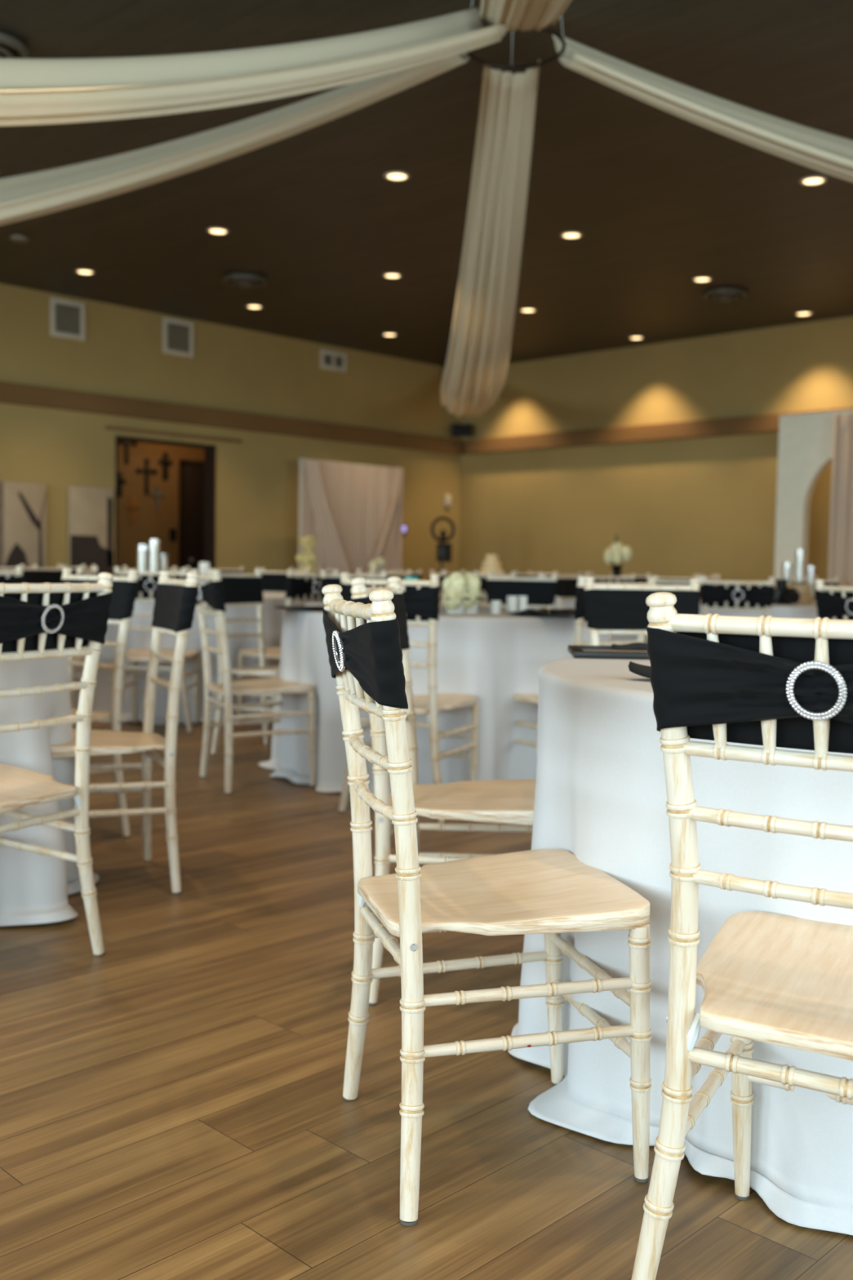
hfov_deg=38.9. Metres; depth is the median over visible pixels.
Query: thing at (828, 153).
drape
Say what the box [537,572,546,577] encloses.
chair
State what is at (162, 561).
cylinder
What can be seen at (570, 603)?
tablecloth
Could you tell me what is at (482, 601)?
tablecloth
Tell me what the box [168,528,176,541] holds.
switch box
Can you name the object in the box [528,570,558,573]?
chair
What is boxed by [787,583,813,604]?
wood slice riser
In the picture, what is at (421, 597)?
chair
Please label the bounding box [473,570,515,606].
chair
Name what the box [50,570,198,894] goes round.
chair
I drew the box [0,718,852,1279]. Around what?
floor
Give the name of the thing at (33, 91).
drape
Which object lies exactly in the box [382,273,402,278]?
recessed light
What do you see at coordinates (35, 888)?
tablecloth
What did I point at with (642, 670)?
napkin
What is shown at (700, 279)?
recessed light
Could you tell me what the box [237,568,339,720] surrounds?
chair
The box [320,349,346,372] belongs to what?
air vent
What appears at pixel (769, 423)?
trim
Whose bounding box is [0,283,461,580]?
wall
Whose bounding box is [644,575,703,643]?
chair
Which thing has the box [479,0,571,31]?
drape
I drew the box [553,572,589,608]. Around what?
chair
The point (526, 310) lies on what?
recessed light
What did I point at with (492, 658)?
tablecloth
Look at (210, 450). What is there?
trim
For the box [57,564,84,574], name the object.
chair
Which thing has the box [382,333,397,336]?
recessed light
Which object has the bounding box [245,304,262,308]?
recessed light
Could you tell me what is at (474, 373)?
drape
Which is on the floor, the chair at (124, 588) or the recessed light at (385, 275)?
the chair at (124, 588)
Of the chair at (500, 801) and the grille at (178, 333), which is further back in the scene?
the grille at (178, 333)
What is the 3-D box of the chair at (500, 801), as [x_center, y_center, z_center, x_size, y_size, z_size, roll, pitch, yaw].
[0.082,0.325,2.805,0.479,0.935,0.452,2,4,11]
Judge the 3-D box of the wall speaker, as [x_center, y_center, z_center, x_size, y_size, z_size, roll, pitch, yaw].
[0.469,-2.781,16.059,0.270,0.150,0.268,1,3,-1]
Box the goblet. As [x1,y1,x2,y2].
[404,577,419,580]
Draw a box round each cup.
[490,600,501,613]
[506,595,517,612]
[516,595,527,611]
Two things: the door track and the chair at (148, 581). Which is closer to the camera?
the chair at (148, 581)
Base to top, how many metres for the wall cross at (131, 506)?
0.320 m
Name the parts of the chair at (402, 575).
crest rail, stretch sash, post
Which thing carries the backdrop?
on the floor
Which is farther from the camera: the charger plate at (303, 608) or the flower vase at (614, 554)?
the flower vase at (614, 554)
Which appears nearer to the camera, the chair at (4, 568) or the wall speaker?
the chair at (4, 568)
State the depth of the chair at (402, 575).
9.58 m
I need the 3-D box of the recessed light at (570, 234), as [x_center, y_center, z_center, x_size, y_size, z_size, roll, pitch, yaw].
[1.149,-3.201,9.567,0.178,0.006,0.178,4,5,44]
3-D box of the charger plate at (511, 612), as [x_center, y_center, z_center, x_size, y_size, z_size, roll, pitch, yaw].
[0.502,-0.110,5.162,0.316,0.014,0.316,0,4,-11]
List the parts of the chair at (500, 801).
post, stretch sash, crest rail, post, seat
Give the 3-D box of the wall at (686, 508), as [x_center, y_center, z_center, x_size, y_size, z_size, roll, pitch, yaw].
[5.869,-1.421,11.145,15.320,3.600,0.160,4,5,44]
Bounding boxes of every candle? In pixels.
[198,561,209,575]
[795,551,804,582]
[807,576,814,595]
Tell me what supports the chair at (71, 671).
on the floor
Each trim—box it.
[0,381,466,454]
[115,435,216,568]
[466,407,852,454]
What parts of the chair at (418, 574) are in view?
crest rail, stretch sash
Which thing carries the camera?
on the tablecloth at (792, 611)
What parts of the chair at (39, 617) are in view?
seat, rail, rail, rail, crest rail, stretch sash, post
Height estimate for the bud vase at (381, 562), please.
0.272 m
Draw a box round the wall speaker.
[451,423,472,436]
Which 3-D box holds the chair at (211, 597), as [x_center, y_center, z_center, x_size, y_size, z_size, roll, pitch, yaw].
[-0.766,0.162,5.282,0.479,0.935,0.452,-1,4,-25]
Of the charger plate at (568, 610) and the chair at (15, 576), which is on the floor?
the chair at (15, 576)
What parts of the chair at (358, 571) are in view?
post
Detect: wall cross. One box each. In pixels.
[117,440,137,464]
[117,471,125,497]
[125,497,138,523]
[135,458,157,494]
[149,484,165,511]
[158,452,172,479]
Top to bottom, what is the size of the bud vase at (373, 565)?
0.245 m
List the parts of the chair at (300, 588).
leg, seat, post, stretch sash, rail, crest rail, post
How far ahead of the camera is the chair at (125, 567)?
9.02 m
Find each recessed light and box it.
[75,269,94,274]
[206,227,229,234]
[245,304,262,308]
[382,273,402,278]
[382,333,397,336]
[383,171,409,181]
[519,308,536,312]
[560,231,582,238]
[628,336,644,339]
[692,276,712,282]
[795,311,813,315]
[800,176,826,185]
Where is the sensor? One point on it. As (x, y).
(447, 502)
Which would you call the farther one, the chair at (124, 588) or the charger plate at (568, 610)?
the charger plate at (568, 610)
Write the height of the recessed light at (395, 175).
0.006 m
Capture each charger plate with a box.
[274,605,324,611]
[507,611,574,617]
[541,608,575,612]
[568,644,649,659]
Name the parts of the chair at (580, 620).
seat, post, stretch sash, rail, crest rail, post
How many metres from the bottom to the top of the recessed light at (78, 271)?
0.006 m
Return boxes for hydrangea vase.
[439,572,471,613]
[462,572,486,613]
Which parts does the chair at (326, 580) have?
post, crest rail, post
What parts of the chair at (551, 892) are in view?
post, crest rail, rail, stretch sash, rail, rail, post, seat, leg, leg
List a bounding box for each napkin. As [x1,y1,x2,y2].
[519,607,568,613]
[610,642,647,650]
[628,661,650,678]
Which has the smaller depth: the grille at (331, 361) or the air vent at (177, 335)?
the air vent at (177, 335)
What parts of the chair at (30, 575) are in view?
stretch sash, crest rail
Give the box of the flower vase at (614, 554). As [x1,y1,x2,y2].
[604,533,632,576]
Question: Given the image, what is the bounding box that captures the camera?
[772,579,799,604]
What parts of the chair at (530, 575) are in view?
stretch sash, crest rail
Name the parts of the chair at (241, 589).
post, crest rail, rail, rail, stretch sash, rail, seat, post, leg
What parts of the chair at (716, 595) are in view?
post, rail, stretch sash, crest rail, post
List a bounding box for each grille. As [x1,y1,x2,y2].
[55,302,80,335]
[167,322,190,352]
[324,354,343,368]
[453,424,471,434]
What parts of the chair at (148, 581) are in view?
post, leg, rail, rail, rail, stretch sash, crest rail, seat, post, leg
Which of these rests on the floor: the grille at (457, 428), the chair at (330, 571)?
the chair at (330, 571)
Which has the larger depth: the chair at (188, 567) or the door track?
the door track
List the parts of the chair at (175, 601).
seat, post, rail, rail, rail, crest rail, stretch sash, post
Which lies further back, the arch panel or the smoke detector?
the arch panel
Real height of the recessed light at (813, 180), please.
0.006 m
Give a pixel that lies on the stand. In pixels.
(443, 549)
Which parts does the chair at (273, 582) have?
post, stretch sash, rail, crest rail, post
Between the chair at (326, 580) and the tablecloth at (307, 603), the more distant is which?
the tablecloth at (307, 603)
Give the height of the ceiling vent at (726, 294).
0.086 m
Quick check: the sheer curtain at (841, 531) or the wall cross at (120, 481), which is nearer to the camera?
the sheer curtain at (841, 531)
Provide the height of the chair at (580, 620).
0.935 m
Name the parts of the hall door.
door panel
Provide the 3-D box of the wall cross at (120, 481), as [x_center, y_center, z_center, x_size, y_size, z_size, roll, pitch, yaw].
[-3.694,-1.869,14.544,0.162,0.300,0.080,-1,4,-28]
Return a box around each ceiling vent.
[0,31,29,57]
[222,272,266,288]
[703,286,747,302]
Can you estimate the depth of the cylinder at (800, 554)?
7.72 m
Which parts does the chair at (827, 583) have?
crest rail, post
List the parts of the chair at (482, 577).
stretch sash, crest rail, post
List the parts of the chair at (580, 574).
crest rail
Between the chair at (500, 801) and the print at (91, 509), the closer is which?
the chair at (500, 801)
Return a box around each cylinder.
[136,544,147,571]
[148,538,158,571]
[158,555,166,571]
[782,564,792,583]
[794,549,805,583]
[805,569,816,597]
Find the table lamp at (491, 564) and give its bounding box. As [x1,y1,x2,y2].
[480,554,502,573]
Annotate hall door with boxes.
[178,459,204,574]
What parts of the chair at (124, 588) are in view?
post, rail, seat, crest rail, stretch sash, rail, rail, post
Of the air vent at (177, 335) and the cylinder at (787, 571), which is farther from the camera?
the air vent at (177, 335)
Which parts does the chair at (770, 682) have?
post, leg, stretch sash, crest rail, rail, rail, rail, seat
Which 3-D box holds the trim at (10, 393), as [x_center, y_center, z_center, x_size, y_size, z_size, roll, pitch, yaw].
[-5.306,-2.316,10.310,0.090,0.190,16.600,4,5,44]
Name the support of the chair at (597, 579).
on the floor
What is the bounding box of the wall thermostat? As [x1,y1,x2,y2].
[402,524,407,534]
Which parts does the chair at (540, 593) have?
post, crest rail, rail, post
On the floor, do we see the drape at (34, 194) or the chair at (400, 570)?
the chair at (400, 570)
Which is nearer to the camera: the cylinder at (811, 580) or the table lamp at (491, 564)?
the cylinder at (811, 580)
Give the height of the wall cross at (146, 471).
0.445 m
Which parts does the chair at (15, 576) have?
crest rail, stretch sash, post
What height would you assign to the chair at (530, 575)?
0.935 m
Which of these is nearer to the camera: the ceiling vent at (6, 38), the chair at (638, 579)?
the ceiling vent at (6, 38)
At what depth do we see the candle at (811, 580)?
7.97 m
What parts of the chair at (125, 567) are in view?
post, crest rail, post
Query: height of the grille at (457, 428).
0.130 m
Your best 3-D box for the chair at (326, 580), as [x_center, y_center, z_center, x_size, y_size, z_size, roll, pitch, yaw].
[-0.315,0.087,6.636,0.452,0.935,0.479,-1,4,-28]
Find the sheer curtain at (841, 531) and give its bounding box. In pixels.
[827,412,852,586]
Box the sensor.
[444,493,451,506]
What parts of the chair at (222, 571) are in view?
crest rail, stretch sash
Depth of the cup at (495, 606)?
5.28 m
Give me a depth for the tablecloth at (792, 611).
7.30 m
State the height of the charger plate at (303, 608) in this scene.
0.014 m
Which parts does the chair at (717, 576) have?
crest rail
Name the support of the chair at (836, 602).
on the floor
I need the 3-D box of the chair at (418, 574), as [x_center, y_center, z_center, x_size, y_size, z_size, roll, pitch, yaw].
[-0.345,-0.190,11.214,0.479,0.935,0.452,-2,5,-41]
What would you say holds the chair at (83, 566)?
on the floor
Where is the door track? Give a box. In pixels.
[105,425,241,443]
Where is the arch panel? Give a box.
[773,409,852,587]
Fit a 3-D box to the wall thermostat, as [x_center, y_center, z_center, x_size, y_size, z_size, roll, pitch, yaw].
[-0.301,-1.426,15.558,0.025,0.130,0.130,4,5,44]
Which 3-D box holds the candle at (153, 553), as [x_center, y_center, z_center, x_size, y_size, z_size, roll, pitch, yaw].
[-1.737,-0.468,7.707,0.072,0.350,0.072,4,5,44]
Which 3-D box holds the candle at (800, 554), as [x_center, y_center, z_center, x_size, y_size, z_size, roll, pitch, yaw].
[2.389,-0.468,7.734,0.045,0.200,0.045,1,3,-1]
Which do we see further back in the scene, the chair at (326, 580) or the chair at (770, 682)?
the chair at (326, 580)
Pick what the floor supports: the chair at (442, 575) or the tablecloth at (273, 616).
the chair at (442, 575)
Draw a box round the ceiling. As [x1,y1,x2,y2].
[0,0,852,366]
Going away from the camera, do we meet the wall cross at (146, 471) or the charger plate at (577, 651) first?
the charger plate at (577, 651)
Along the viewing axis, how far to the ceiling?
8.55 m
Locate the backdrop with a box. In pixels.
[297,457,404,574]
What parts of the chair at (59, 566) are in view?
crest rail, stretch sash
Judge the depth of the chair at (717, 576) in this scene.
9.67 m
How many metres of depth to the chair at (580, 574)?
12.03 m
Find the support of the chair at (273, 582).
on the floor
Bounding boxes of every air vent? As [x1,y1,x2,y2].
[49,297,84,340]
[162,316,193,357]
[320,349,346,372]
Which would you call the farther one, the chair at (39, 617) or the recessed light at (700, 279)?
the recessed light at (700, 279)
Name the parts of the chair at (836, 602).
post, crest rail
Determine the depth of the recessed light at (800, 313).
12.32 m
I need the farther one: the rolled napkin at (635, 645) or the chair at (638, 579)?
the chair at (638, 579)
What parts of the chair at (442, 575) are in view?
stretch sash, post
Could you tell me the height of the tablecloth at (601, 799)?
0.754 m
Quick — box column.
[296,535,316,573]
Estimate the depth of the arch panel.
12.25 m
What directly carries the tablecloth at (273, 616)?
on the round table
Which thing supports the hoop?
attached to the ceiling
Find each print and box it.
[0,481,46,568]
[67,485,113,575]
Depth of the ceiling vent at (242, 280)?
11.03 m
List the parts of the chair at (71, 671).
post, seat, post, crest rail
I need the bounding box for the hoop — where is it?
[466,0,566,69]
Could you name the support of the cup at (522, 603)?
on the tablecloth at (492, 658)
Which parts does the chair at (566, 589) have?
post, stretch sash, rail, crest rail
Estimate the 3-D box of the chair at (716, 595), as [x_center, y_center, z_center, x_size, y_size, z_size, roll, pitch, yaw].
[1.755,0.098,7.016,0.452,0.935,0.479,1,3,4]
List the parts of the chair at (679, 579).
stretch sash, crest rail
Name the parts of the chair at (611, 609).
post, rail, stretch sash, crest rail, post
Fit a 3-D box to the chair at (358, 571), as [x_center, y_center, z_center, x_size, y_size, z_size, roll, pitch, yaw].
[-0.630,-0.023,8.372,0.479,0.935,0.452,0,4,-17]
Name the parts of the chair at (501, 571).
crest rail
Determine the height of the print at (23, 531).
1.715 m
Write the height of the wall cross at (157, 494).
0.328 m
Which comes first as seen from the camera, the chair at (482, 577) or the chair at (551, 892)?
the chair at (551, 892)
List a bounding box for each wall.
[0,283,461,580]
[117,440,204,571]
[458,315,852,581]
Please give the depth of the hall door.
15.26 m
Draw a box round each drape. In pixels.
[0,7,508,126]
[0,50,471,225]
[440,59,540,417]
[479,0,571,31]
[552,35,852,182]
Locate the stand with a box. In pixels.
[431,516,454,573]
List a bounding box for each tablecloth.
[0,648,98,926]
[66,592,302,724]
[258,604,610,795]
[305,599,324,605]
[440,593,484,605]
[483,595,575,608]
[507,657,852,1235]
[610,599,818,643]
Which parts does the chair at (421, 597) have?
post, crest rail, stretch sash, rail, seat, rail, rail, post, leg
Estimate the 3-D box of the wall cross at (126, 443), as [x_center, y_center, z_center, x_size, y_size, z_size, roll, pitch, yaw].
[-3.619,-2.322,14.595,0.058,0.398,0.269,4,5,44]
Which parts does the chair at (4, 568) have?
crest rail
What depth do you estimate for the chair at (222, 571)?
11.43 m
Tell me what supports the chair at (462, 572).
on the floor
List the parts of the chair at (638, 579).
crest rail, stretch sash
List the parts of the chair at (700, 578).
post, crest rail, stretch sash, post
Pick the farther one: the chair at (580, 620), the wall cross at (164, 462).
the wall cross at (164, 462)
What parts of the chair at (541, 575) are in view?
post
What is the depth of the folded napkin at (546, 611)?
5.14 m
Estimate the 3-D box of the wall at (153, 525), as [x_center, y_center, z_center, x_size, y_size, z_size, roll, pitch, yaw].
[-3.357,-1.335,13.905,1.710,2.800,5.000,4,5,44]
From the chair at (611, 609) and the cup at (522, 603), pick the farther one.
the cup at (522, 603)
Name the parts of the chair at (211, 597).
post, crest rail, rail, rail, stretch sash, rail, post, seat, leg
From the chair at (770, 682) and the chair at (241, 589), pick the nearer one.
the chair at (770, 682)
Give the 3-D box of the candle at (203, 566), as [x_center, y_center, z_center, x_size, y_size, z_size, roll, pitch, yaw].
[-1.506,-0.423,8.191,0.076,0.210,0.076,4,5,44]
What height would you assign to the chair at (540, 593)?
0.935 m
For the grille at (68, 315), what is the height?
0.280 m
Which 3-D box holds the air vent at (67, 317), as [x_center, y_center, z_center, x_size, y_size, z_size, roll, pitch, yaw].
[-3.580,-3.201,12.059,0.022,0.370,0.370,4,5,44]
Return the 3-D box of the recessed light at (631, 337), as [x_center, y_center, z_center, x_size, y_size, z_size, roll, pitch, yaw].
[2.388,-3.434,13.747,0.178,0.006,0.178,4,5,44]
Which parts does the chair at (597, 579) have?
crest rail, stretch sash, post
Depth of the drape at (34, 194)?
5.90 m
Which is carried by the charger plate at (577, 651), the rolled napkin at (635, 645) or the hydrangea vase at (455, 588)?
the rolled napkin at (635, 645)
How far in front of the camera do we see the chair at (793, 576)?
10.06 m
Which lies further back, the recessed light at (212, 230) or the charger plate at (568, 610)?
the recessed light at (212, 230)
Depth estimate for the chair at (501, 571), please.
11.67 m
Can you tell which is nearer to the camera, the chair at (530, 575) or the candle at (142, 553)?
the candle at (142, 553)
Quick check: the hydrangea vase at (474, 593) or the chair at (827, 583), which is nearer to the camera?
the hydrangea vase at (474, 593)
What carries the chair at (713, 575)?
on the floor
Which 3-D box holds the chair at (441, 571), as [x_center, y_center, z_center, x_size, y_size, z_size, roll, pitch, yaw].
[-0.068,-0.144,10.528,0.479,0.935,0.452,1,3,-2]
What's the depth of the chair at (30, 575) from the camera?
8.46 m
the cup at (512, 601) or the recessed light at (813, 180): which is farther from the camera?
the recessed light at (813, 180)
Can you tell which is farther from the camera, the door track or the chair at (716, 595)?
the door track
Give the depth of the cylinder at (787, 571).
7.92 m
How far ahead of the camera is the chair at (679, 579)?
9.23 m
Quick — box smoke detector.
[9,234,28,242]
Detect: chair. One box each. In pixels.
[0,564,37,570]
[0,565,23,583]
[0,572,113,955]
[19,564,66,583]
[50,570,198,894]
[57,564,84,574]
[60,568,138,837]
[66,565,97,708]
[81,564,96,570]
[113,566,199,733]
[122,565,177,572]
[167,566,190,572]
[190,568,316,794]
[207,568,279,755]
[213,566,244,573]
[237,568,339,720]
[260,567,310,605]
[289,567,332,573]
[320,569,387,597]
[321,584,652,1226]
[338,572,479,822]
[349,576,536,1006]
[355,568,374,574]
[373,568,411,579]
[375,568,403,573]
[392,568,422,580]
[430,569,448,603]
[439,569,444,605]
[447,570,464,576]
[463,569,504,606]
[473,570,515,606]
[486,572,557,608]
[513,575,656,747]
[515,570,556,577]
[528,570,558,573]
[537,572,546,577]
[552,572,582,576]
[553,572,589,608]
[583,577,700,645]
[588,573,635,582]
[609,572,649,582]
[631,591,852,1279]
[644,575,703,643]
[646,573,697,582]
[696,573,715,577]
[699,574,719,599]
[701,575,775,617]
[791,576,839,601]
[792,575,808,579]
[814,579,852,619]
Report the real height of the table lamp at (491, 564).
0.342 m
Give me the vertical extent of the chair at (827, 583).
0.935 m
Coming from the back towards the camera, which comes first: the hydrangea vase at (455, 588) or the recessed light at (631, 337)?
the recessed light at (631, 337)

